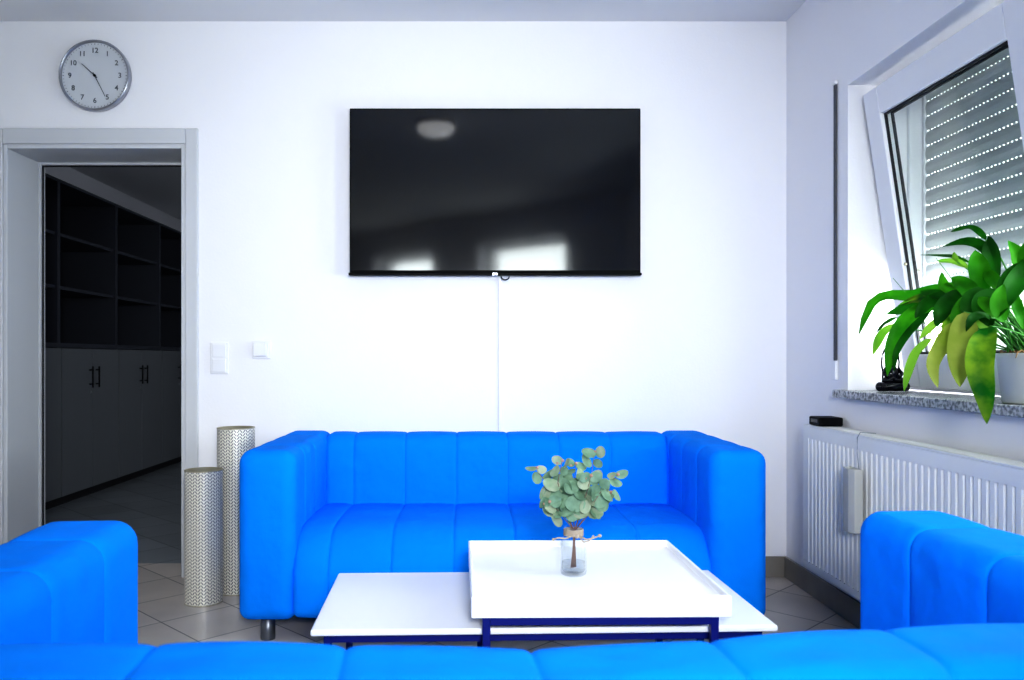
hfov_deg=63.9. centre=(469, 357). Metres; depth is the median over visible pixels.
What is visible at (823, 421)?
box
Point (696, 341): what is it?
wall
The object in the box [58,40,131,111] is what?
wall clock
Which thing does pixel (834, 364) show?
strap
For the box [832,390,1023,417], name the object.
window sill
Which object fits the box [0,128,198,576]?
door frame
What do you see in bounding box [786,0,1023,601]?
wall
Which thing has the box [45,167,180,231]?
wall
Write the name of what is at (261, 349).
light switch
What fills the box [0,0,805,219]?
ceiling
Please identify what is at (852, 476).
humidifier
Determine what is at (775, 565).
baseboard
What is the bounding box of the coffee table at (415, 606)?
[310,570,777,649]
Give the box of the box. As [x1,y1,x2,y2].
[809,416,842,426]
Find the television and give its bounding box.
[349,108,641,279]
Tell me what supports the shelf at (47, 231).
attached to the tall cabinet at (52, 350)
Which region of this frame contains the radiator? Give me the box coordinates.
[803,424,1023,600]
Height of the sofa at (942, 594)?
0.667 m
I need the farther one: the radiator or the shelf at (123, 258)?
the shelf at (123, 258)
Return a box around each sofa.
[0,511,1023,679]
[240,431,765,640]
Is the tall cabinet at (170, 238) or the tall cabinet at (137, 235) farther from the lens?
the tall cabinet at (170, 238)
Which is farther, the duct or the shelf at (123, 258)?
the shelf at (123, 258)
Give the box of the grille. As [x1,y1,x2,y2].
[803,424,1023,469]
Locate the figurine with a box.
[875,348,909,390]
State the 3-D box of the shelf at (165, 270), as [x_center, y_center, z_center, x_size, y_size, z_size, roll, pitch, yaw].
[-2.950,-0.823,7.638,0.430,0.022,0.847,0,0,0]
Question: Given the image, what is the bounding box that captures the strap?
[831,80,837,379]
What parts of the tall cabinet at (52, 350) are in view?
door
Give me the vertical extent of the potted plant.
0.528 m
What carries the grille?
attached to the radiator
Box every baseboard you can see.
[766,556,784,576]
[784,556,859,628]
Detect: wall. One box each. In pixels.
[0,21,785,555]
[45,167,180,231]
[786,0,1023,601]
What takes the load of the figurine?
on the window sill
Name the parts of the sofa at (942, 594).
armrest, backrest, armrest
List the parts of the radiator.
panel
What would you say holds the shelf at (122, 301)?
attached to the tall cabinet at (137, 235)
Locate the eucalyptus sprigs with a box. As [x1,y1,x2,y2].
[525,446,628,567]
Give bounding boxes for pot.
[995,353,1023,404]
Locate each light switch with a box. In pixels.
[210,342,228,373]
[253,341,270,358]
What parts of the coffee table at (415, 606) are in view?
leg, leg, rail frame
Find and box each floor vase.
[184,467,222,606]
[217,426,254,595]
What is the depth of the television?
3.62 m
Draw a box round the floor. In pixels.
[45,462,857,652]
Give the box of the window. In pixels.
[863,0,1023,395]
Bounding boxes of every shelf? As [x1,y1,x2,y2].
[45,229,54,234]
[45,283,54,287]
[60,233,113,251]
[60,286,113,297]
[118,251,156,264]
[118,296,156,305]
[161,264,180,274]
[161,304,180,310]
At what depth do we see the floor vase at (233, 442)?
3.40 m
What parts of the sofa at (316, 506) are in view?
leg, armrest, backrest, seat, armrest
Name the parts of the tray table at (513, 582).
leg, leg, rail frame, leg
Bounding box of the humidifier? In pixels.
[843,432,875,533]
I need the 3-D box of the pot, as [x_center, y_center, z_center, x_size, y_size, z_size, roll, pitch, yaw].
[1.492,0.053,2.150,0.196,0.133,0.196,0,0,0]
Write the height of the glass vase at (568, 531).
0.126 m
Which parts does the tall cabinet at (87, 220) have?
door, handle, handle, door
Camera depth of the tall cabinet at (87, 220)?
6.13 m
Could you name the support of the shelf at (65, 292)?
attached to the tall cabinet at (87, 220)
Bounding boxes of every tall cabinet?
[45,173,60,509]
[54,179,118,506]
[113,204,161,485]
[157,223,180,469]
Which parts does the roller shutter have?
guide rail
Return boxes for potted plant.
[859,225,1023,423]
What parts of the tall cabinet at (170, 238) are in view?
door, door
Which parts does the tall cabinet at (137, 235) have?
door, door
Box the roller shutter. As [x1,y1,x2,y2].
[922,48,1023,350]
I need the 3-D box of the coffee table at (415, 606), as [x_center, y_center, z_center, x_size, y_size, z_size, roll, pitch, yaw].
[0.177,0.820,2.255,1.140,0.330,0.530,0,0,-2]
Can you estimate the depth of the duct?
3.68 m
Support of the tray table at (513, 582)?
on the floor
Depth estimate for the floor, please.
3.32 m
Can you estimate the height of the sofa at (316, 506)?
0.667 m
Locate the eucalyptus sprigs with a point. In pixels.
(563, 495)
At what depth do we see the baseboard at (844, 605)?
3.27 m
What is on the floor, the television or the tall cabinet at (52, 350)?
the tall cabinet at (52, 350)
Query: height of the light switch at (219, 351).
0.144 m
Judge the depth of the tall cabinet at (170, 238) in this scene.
7.62 m
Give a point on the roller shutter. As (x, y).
(987, 72)
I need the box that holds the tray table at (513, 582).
[468,540,731,646]
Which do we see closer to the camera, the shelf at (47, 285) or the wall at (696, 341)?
the wall at (696, 341)
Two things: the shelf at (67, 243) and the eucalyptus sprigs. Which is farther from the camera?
the shelf at (67, 243)
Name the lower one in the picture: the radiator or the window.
the radiator
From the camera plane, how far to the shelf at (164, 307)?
7.64 m
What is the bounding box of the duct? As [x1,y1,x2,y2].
[498,276,501,431]

